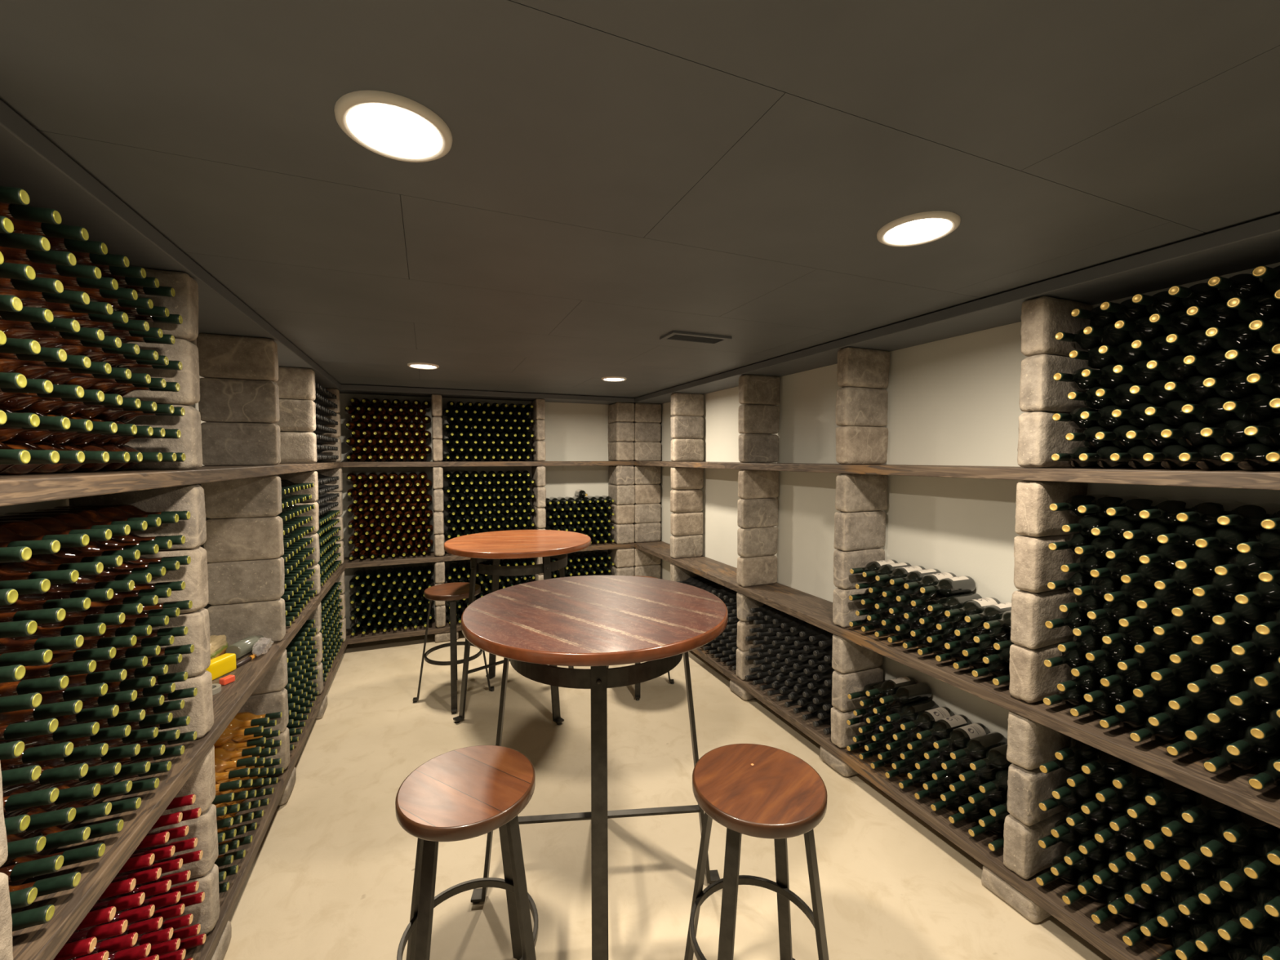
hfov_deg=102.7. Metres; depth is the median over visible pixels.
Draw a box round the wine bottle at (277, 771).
[252,767,283,779]
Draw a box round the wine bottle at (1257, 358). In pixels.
[1224,344,1279,373]
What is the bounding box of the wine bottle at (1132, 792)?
[1095,769,1147,802]
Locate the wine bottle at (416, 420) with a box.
[412,415,422,424]
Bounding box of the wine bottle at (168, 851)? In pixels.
[129,844,175,861]
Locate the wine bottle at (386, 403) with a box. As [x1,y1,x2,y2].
[381,399,391,408]
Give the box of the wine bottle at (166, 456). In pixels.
[97,443,176,471]
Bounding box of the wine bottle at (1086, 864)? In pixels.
[1050,844,1098,875]
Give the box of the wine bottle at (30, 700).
[0,692,41,713]
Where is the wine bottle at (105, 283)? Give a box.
[35,274,118,290]
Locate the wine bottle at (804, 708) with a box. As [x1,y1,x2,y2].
[793,703,816,713]
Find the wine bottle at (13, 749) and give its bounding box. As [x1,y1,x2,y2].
[0,740,24,759]
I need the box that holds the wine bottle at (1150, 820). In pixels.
[1109,797,1164,831]
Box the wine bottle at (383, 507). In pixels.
[378,502,389,511]
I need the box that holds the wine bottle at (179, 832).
[133,825,188,853]
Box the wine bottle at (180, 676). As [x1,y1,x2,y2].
[154,671,187,684]
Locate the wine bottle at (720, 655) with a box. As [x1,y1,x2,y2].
[713,649,731,657]
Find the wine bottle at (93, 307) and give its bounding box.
[22,300,112,315]
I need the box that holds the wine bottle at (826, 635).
[808,630,833,641]
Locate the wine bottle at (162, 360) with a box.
[102,355,168,367]
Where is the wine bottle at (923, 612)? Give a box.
[903,604,937,618]
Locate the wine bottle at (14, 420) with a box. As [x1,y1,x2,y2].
[0,412,39,427]
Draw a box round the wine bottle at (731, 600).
[728,597,737,602]
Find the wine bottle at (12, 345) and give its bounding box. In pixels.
[0,337,40,355]
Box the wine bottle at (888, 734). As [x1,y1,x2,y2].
[871,728,903,741]
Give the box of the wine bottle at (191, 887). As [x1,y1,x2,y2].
[144,880,199,899]
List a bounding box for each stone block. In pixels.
[0,762,8,866]
[0,872,13,959]
[68,484,206,550]
[121,337,199,405]
[124,404,202,470]
[137,268,198,341]
[142,546,208,613]
[145,670,213,738]
[149,804,218,879]
[151,608,210,677]
[161,745,215,815]
[162,863,219,939]
[196,333,278,382]
[198,377,279,423]
[200,422,280,466]
[200,475,281,518]
[204,515,284,562]
[207,556,284,605]
[207,598,285,646]
[238,688,288,733]
[250,648,287,695]
[260,727,289,770]
[274,399,315,431]
[275,366,315,400]
[277,470,318,502]
[279,431,316,463]
[294,502,319,533]
[299,533,319,564]
[306,563,320,595]
[307,602,321,633]
[307,662,323,694]
[311,631,322,663]
[315,467,342,492]
[319,437,342,462]
[320,413,341,437]
[324,492,342,516]
[325,387,340,413]
[330,515,343,541]
[333,540,343,564]
[335,570,345,594]
[337,593,345,618]
[338,617,346,642]
[431,394,442,417]
[431,416,442,439]
[431,439,443,462]
[432,466,443,488]
[432,488,444,511]
[433,510,444,534]
[433,533,444,555]
[434,561,444,583]
[434,579,444,605]
[435,604,445,627]
[531,398,545,421]
[531,419,545,440]
[531,440,546,461]
[531,466,546,486]
[532,485,546,507]
[532,506,546,528]
[532,525,545,529]
[533,556,543,574]
[533,573,543,581]
[608,401,634,422]
[608,422,634,442]
[608,441,634,461]
[608,465,634,484]
[608,484,635,504]
[608,502,635,524]
[608,522,634,544]
[608,547,635,567]
[608,564,634,576]
[633,402,661,422]
[633,422,661,442]
[633,465,661,484]
[633,522,661,542]
[633,564,661,578]
[634,441,661,461]
[634,484,660,503]
[634,503,661,523]
[634,547,661,566]
[670,466,703,489]
[670,488,702,512]
[670,511,702,535]
[670,533,702,558]
[670,563,700,582]
[671,392,703,416]
[671,415,703,439]
[671,439,703,462]
[736,591,764,622]
[736,620,762,651]
[736,648,762,679]
[737,404,779,434]
[737,469,778,498]
[737,497,777,528]
[737,526,777,557]
[737,555,777,586]
[738,374,779,405]
[738,433,778,462]
[831,634,883,673]
[831,666,883,711]
[831,706,867,748]
[832,587,874,627]
[833,510,885,551]
[833,547,884,589]
[835,386,888,426]
[835,426,888,464]
[835,473,887,512]
[836,346,889,389]
[1003,808,1072,879]
[1006,711,1071,769]
[1006,763,1075,826]
[1008,640,1072,702]
[1010,588,1076,648]
[1013,533,1083,592]
[1014,480,1088,537]
[1017,411,1086,467]
[1018,354,1091,413]
[1020,296,1093,357]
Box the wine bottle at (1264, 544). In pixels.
[1236,528,1279,558]
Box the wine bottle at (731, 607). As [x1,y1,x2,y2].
[726,604,737,610]
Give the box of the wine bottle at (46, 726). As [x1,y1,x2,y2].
[0,718,58,741]
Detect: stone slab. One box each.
[211,920,231,959]
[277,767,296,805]
[315,694,327,719]
[434,631,458,642]
[729,680,755,700]
[820,746,858,777]
[981,865,1051,923]
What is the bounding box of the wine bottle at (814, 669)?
[804,663,827,674]
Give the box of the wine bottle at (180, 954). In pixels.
[158,948,186,959]
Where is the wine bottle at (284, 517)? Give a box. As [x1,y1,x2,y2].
[279,515,287,521]
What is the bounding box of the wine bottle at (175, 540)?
[115,531,185,545]
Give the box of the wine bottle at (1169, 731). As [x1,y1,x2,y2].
[1129,711,1188,742]
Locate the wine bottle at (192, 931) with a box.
[151,923,200,945]
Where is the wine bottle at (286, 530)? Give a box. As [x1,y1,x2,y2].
[283,528,289,533]
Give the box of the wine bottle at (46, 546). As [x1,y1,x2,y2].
[0,539,60,555]
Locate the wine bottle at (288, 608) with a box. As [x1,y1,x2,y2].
[284,605,291,611]
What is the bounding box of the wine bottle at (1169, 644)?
[1133,631,1191,655]
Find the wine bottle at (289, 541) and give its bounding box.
[283,539,291,545]
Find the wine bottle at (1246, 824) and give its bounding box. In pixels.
[1222,809,1279,843]
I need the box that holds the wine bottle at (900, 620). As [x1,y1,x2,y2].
[881,612,913,626]
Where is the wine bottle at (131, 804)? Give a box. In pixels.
[57,796,141,830]
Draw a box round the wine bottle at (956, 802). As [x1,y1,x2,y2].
[930,790,968,811]
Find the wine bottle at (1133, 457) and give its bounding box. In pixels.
[1109,445,1165,469]
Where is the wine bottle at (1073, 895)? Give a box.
[1062,870,1110,905]
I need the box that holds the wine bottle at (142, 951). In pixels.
[107,942,151,959]
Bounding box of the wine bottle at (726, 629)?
[722,627,736,632]
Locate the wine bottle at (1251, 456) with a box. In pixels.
[1220,443,1279,471]
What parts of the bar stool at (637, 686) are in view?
leg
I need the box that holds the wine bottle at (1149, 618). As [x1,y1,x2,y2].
[1118,607,1172,629]
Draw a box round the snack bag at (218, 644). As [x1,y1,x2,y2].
[209,635,227,659]
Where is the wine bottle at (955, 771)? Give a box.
[932,764,970,780]
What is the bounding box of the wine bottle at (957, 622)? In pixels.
[936,614,971,630]
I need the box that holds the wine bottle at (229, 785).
[215,779,241,792]
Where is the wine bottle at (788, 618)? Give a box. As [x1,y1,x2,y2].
[773,614,796,624]
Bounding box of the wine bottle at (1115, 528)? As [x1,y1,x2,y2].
[1090,517,1145,541]
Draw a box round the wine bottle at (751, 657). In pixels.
[745,651,767,660]
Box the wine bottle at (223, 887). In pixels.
[218,881,229,893]
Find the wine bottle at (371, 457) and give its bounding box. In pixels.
[367,453,377,462]
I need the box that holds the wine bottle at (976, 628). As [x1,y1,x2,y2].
[954,620,990,636]
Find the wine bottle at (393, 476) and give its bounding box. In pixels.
[388,471,398,480]
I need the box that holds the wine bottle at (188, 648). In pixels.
[148,644,194,657]
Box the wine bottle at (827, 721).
[813,716,831,727]
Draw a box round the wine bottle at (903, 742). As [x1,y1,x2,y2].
[885,736,919,750]
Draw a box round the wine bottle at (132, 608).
[65,603,142,616]
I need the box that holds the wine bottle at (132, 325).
[76,319,149,331]
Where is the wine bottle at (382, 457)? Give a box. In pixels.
[377,453,387,462]
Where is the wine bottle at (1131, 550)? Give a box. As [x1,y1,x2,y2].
[1105,538,1170,563]
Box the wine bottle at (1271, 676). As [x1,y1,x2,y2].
[1253,656,1279,687]
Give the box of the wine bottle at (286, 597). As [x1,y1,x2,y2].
[280,595,289,600]
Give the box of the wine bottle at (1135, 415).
[1111,403,1165,426]
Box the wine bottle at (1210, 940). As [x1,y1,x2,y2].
[1195,906,1253,951]
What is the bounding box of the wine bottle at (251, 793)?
[214,789,256,807]
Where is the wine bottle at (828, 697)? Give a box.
[813,693,831,703]
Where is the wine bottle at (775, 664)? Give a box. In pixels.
[771,657,794,666]
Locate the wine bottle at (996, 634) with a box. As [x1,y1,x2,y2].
[973,626,1010,643]
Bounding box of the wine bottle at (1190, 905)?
[1177,873,1234,915]
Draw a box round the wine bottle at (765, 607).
[750,604,772,613]
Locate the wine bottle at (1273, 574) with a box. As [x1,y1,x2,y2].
[1257,559,1279,583]
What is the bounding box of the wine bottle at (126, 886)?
[97,877,136,900]
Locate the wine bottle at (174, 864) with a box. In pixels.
[115,857,182,877]
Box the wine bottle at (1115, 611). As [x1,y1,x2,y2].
[1086,600,1137,622]
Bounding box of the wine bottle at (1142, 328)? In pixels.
[1114,316,1168,341]
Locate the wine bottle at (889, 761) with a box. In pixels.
[870,755,902,768]
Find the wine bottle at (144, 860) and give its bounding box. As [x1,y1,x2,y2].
[118,853,155,873]
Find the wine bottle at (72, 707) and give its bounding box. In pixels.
[0,699,82,725]
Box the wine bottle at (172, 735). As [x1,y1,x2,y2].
[108,728,179,747]
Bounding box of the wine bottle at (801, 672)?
[789,666,812,677]
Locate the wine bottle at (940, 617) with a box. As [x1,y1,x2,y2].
[919,608,953,624]
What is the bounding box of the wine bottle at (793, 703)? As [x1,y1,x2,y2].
[784,697,805,707]
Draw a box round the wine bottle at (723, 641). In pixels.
[720,638,737,644]
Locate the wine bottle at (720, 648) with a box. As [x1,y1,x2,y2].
[717,642,734,651]
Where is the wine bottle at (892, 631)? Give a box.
[875,623,904,637]
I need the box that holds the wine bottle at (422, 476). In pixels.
[417,471,427,480]
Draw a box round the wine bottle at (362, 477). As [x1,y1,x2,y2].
[356,472,368,481]
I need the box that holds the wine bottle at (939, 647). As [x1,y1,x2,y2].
[917,640,951,655]
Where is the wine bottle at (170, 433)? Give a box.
[106,419,181,446]
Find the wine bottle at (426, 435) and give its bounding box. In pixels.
[422,431,431,439]
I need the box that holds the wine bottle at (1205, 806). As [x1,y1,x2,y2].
[1181,792,1236,823]
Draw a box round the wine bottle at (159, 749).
[87,744,164,766]
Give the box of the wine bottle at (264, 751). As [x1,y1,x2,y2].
[231,746,271,760]
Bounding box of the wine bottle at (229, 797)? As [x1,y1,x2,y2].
[211,792,234,804]
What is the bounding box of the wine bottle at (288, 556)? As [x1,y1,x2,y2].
[280,554,290,559]
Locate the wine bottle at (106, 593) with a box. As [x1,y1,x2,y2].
[17,587,113,601]
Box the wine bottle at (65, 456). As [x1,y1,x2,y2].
[0,441,84,472]
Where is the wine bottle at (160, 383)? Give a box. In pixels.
[86,377,165,393]
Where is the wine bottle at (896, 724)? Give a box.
[879,718,910,731]
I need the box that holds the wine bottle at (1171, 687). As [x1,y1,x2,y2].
[1133,674,1199,697]
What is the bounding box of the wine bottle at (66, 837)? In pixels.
[0,826,90,867]
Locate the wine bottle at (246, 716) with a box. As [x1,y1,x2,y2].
[234,711,282,720]
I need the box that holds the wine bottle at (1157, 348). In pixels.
[1130,335,1187,360]
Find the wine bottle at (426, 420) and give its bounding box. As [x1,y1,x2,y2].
[422,415,431,424]
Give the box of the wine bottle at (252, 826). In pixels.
[217,822,257,831]
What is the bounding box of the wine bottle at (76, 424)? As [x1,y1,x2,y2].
[0,406,93,442]
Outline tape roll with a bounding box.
[212,683,221,695]
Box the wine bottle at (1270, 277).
[1251,265,1279,293]
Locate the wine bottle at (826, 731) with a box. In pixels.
[822,727,831,734]
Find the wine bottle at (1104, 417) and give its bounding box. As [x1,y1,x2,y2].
[1080,404,1130,428]
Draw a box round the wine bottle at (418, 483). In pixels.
[413,479,422,488]
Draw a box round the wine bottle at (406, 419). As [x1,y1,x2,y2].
[402,414,412,424]
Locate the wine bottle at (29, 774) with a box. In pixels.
[1,764,41,786]
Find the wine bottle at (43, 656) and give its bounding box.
[0,648,53,666]
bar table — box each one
[444,529,591,724]
[461,575,728,959]
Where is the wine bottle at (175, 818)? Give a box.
[151,812,182,829]
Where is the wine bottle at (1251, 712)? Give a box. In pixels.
[1207,689,1274,723]
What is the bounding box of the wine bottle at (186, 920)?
[137,913,193,936]
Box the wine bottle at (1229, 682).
[1186,665,1256,693]
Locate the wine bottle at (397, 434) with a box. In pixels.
[392,430,402,439]
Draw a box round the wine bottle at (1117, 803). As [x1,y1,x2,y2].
[1080,782,1130,814]
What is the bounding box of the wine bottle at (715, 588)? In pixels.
[708,586,724,593]
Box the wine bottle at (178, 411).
[115,406,185,422]
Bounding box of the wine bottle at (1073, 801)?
[1038,782,1086,811]
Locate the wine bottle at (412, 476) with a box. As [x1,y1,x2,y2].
[408,471,417,480]
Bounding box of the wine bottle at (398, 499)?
[393,493,404,503]
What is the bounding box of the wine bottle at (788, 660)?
[784,653,807,663]
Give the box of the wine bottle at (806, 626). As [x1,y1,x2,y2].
[790,622,815,632]
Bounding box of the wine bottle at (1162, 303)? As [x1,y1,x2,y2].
[1131,291,1187,315]
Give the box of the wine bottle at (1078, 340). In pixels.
[1054,328,1103,351]
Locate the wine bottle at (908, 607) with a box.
[888,600,921,613]
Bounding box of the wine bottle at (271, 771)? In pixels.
[240,767,275,780]
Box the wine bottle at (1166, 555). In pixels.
[1138,542,1200,568]
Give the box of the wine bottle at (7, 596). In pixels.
[0,588,17,605]
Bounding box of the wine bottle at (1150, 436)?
[1125,422,1180,448]
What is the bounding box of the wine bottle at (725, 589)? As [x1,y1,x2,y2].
[711,586,730,594]
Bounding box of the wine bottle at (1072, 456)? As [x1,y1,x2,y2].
[1051,446,1102,467]
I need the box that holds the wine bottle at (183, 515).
[53,504,190,519]
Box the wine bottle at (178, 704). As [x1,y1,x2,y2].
[118,699,184,714]
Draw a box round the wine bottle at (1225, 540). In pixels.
[1195,525,1261,553]
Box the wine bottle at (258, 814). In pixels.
[224,809,263,828]
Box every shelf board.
[0,462,342,506]
[11,563,345,959]
[183,640,347,959]
[338,384,634,404]
[342,461,635,466]
[342,541,635,568]
[345,618,461,644]
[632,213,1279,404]
[634,540,1279,828]
[635,461,1279,489]
[692,645,1206,959]
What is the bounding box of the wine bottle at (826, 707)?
[822,703,833,711]
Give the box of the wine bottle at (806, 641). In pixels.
[794,635,818,645]
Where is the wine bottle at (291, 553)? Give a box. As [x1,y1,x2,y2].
[284,551,293,556]
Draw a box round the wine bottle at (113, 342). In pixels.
[35,335,121,348]
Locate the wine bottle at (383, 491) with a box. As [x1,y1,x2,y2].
[378,487,388,496]
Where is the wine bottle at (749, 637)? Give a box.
[745,635,765,640]
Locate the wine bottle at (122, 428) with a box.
[44,412,137,444]
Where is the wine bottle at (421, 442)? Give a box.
[417,438,426,446]
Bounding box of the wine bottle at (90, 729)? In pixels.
[0,721,99,748]
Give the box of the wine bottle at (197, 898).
[154,891,204,911]
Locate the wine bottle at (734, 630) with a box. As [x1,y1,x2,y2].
[731,627,737,632]
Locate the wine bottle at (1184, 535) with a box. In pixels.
[1156,523,1223,548]
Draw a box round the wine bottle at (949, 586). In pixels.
[920,575,975,595]
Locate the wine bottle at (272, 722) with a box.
[239,719,276,729]
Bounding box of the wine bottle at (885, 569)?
[862,562,911,577]
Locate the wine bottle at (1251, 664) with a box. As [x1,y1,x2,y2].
[1209,648,1279,675]
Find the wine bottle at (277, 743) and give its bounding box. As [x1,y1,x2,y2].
[261,739,281,748]
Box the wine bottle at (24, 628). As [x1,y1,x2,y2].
[0,619,37,638]
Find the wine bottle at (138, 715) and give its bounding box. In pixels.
[60,709,145,727]
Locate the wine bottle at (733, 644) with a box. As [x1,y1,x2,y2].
[725,641,737,647]
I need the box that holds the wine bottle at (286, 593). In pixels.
[283,591,293,596]
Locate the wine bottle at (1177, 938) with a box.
[1155,928,1210,959]
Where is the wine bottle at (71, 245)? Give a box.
[31,234,107,254]
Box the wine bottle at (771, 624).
[760,621,782,628]
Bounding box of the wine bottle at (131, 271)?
[75,262,146,278]
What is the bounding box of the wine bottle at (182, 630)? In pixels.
[136,626,187,639]
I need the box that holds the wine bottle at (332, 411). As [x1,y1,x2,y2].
[317,410,333,414]
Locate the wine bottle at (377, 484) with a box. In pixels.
[373,480,383,488]
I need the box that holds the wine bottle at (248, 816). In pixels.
[216,812,253,830]
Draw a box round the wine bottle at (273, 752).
[257,748,277,758]
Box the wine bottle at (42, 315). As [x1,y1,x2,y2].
[0,306,53,323]
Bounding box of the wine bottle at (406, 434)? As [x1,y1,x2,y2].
[402,430,412,439]
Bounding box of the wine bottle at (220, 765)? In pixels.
[214,756,257,773]
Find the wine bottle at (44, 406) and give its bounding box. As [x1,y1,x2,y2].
[27,393,123,413]
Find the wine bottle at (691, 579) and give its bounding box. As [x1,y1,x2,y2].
[676,576,704,583]
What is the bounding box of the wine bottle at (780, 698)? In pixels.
[776,691,797,701]
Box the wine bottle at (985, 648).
[962,640,998,656]
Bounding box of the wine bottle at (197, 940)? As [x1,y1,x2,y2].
[159,933,206,955]
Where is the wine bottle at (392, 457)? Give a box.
[387,453,398,462]
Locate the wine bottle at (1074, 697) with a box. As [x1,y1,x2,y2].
[1042,687,1088,706]
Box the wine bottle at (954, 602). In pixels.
[927,592,982,611]
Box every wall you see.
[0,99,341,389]
[0,338,213,608]
[337,393,635,628]
[655,262,1279,740]
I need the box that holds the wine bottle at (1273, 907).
[1263,875,1279,917]
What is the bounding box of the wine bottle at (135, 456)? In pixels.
[53,442,142,472]
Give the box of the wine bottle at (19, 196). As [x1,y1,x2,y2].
[0,185,29,205]
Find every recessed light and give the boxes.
[333,89,452,162]
[407,362,439,369]
[601,376,626,382]
[876,210,960,246]
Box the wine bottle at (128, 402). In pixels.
[51,397,141,416]
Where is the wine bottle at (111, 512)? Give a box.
[34,506,178,524]
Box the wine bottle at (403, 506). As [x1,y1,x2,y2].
[399,501,408,511]
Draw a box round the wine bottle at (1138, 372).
[1112,360,1174,385]
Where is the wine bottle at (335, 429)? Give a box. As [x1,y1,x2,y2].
[318,429,337,435]
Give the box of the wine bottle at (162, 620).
[106,615,168,629]
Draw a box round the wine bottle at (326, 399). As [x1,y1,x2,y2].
[314,399,328,403]
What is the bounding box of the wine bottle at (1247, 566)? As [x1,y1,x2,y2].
[1213,552,1279,580]
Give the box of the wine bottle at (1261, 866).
[1243,835,1279,879]
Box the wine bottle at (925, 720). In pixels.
[900,706,954,730]
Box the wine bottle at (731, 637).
[728,635,737,639]
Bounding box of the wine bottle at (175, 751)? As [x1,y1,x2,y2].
[120,745,184,765]
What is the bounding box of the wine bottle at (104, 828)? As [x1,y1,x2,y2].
[35,818,124,855]
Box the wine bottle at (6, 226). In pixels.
[0,215,13,233]
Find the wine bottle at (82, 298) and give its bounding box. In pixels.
[0,288,89,305]
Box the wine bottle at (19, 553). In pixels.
[0,546,31,563]
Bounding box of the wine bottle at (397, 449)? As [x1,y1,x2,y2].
[392,445,403,453]
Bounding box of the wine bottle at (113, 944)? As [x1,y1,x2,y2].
[67,932,137,959]
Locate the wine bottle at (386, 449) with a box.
[382,445,392,453]
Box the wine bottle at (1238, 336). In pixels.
[1204,323,1273,350]
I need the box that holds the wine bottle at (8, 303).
[0,294,22,311]
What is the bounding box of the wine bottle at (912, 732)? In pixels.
[893,726,925,740]
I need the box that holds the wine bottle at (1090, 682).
[1056,673,1102,692]
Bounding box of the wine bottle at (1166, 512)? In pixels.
[1138,498,1204,524]
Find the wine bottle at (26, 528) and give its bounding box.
[0,520,111,541]
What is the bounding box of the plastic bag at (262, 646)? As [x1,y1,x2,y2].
[252,637,273,656]
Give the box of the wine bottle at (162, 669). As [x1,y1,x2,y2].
[124,664,168,679]
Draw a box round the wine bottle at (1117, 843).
[1078,821,1128,854]
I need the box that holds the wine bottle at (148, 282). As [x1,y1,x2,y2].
[101,274,159,288]
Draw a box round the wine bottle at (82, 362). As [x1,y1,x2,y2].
[0,355,90,373]
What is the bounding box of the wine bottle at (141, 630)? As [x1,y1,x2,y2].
[83,624,151,639]
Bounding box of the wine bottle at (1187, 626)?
[1153,613,1212,637]
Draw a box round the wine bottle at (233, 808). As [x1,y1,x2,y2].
[225,803,239,814]
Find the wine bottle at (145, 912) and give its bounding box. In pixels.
[74,904,155,932]
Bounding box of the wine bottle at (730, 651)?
[722,646,736,654]
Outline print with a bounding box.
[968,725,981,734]
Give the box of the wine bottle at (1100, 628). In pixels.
[1072,617,1119,637]
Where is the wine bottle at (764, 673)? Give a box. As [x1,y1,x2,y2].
[756,668,776,677]
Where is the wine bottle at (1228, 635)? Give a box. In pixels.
[1191,620,1255,647]
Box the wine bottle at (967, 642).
[944,633,978,649]
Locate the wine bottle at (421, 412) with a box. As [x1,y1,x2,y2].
[417,408,426,417]
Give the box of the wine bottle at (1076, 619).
[1044,609,1089,630]
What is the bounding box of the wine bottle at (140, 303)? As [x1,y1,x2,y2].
[88,296,153,309]
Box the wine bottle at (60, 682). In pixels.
[0,675,68,697]
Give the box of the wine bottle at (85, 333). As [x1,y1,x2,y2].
[4,327,104,341]
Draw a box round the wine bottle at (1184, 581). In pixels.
[1154,568,1216,593]
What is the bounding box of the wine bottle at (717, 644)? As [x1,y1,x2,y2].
[711,642,730,647]
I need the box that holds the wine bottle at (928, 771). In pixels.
[907,764,942,779]
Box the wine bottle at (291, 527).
[283,525,293,531]
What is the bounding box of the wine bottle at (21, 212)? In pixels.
[0,202,62,224]
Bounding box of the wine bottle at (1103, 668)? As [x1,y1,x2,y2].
[1071,657,1117,677]
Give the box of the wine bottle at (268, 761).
[236,757,272,769]
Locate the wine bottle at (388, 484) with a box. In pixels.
[383,479,393,488]
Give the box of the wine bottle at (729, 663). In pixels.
[725,659,736,666]
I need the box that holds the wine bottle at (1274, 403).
[1268,397,1279,411]
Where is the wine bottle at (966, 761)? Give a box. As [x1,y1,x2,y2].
[941,747,981,769]
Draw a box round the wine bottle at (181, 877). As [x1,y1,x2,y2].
[134,870,191,888]
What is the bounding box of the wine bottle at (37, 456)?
[26,449,59,464]
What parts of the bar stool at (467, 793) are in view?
leg, leg, seat, leg, leg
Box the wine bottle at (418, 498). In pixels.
[413,493,422,502]
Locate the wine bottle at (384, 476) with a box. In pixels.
[377,471,388,480]
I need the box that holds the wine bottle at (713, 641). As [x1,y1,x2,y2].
[706,639,721,644]
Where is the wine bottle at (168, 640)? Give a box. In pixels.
[115,635,173,649]
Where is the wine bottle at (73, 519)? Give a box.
[0,512,147,531]
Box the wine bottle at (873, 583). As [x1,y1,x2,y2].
[855,577,889,589]
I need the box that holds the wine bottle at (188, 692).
[137,687,197,701]
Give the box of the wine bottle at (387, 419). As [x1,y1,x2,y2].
[382,414,392,423]
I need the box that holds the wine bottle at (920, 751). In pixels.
[900,745,937,759]
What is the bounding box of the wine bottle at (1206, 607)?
[1171,594,1235,619]
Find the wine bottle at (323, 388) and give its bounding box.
[315,387,325,391]
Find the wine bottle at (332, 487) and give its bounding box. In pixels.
[318,485,333,490]
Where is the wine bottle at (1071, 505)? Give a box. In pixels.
[1048,493,1109,516]
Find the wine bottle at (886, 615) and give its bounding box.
[866,607,898,621]
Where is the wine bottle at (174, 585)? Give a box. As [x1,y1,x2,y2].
[133,581,185,591]
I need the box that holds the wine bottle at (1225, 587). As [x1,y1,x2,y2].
[1192,573,1259,599]
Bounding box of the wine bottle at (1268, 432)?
[1243,417,1279,446]
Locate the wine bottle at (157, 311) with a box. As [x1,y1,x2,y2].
[111,306,168,317]
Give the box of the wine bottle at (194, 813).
[147,807,201,833]
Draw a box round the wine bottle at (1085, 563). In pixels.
[1060,553,1111,576]
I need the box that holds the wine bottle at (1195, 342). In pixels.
[1165,328,1227,355]
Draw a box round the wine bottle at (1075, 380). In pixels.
[1053,368,1104,391]
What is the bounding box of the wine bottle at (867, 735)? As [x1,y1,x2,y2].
[853,729,881,742]
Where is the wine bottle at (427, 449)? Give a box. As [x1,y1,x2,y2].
[422,445,431,453]
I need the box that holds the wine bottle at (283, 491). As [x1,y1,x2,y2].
[281,488,285,494]
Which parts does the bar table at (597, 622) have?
leg, leg, leg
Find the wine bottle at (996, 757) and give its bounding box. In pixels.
[969,742,1012,770]
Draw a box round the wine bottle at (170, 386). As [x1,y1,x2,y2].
[105,382,180,396]
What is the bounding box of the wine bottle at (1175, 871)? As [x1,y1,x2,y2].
[1160,843,1217,882]
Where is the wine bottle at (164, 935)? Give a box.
[108,927,173,954]
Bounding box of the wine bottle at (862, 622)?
[848,613,878,626]
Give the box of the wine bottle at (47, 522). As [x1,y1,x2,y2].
[0,516,130,536]
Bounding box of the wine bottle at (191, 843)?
[132,837,197,854]
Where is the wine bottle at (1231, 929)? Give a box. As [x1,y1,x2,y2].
[1217,896,1277,941]
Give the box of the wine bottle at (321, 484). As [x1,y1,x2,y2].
[320,484,338,488]
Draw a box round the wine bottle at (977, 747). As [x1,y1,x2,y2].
[950,731,1007,759]
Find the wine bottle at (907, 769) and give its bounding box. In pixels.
[884,764,918,778]
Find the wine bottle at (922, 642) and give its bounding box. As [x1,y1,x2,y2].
[902,634,933,648]
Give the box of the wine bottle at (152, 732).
[74,726,158,746]
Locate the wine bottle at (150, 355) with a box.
[80,349,158,361]
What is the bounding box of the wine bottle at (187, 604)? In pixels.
[142,600,192,610]
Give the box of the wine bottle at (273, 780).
[243,777,278,791]
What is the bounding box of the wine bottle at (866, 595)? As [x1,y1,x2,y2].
[848,587,879,600]
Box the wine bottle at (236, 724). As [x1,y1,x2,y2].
[227,716,269,729]
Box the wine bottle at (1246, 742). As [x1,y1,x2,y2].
[1226,719,1279,755]
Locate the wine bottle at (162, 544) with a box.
[98,536,172,549]
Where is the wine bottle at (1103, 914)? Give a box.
[1091,888,1141,924]
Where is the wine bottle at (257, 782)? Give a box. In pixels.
[222,777,263,794]
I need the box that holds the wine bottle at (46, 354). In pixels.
[0,346,66,362]
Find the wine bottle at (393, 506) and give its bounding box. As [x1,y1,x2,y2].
[388,502,399,511]
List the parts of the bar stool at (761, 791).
leg, leg, seat, leg, leg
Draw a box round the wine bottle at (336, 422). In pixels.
[321,421,337,426]
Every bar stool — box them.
[395,745,538,959]
[413,582,494,714]
[606,575,674,700]
[684,743,829,959]
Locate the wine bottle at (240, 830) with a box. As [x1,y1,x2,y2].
[217,825,246,835]
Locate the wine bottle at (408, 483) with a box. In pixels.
[403,479,413,488]
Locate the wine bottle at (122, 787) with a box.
[40,780,132,811]
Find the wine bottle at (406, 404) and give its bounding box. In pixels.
[401,400,411,409]
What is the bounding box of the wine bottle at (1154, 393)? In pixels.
[1128,379,1186,404]
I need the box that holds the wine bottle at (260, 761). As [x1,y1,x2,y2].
[225,756,265,771]
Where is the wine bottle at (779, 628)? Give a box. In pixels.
[768,625,791,632]
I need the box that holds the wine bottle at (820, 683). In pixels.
[807,678,831,688]
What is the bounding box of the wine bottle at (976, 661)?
[952,653,987,669]
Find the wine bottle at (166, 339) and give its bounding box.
[114,333,174,344]
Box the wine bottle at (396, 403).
[391,399,401,408]
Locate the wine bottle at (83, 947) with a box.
[53,936,97,959]
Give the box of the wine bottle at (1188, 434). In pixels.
[1160,422,1218,447]

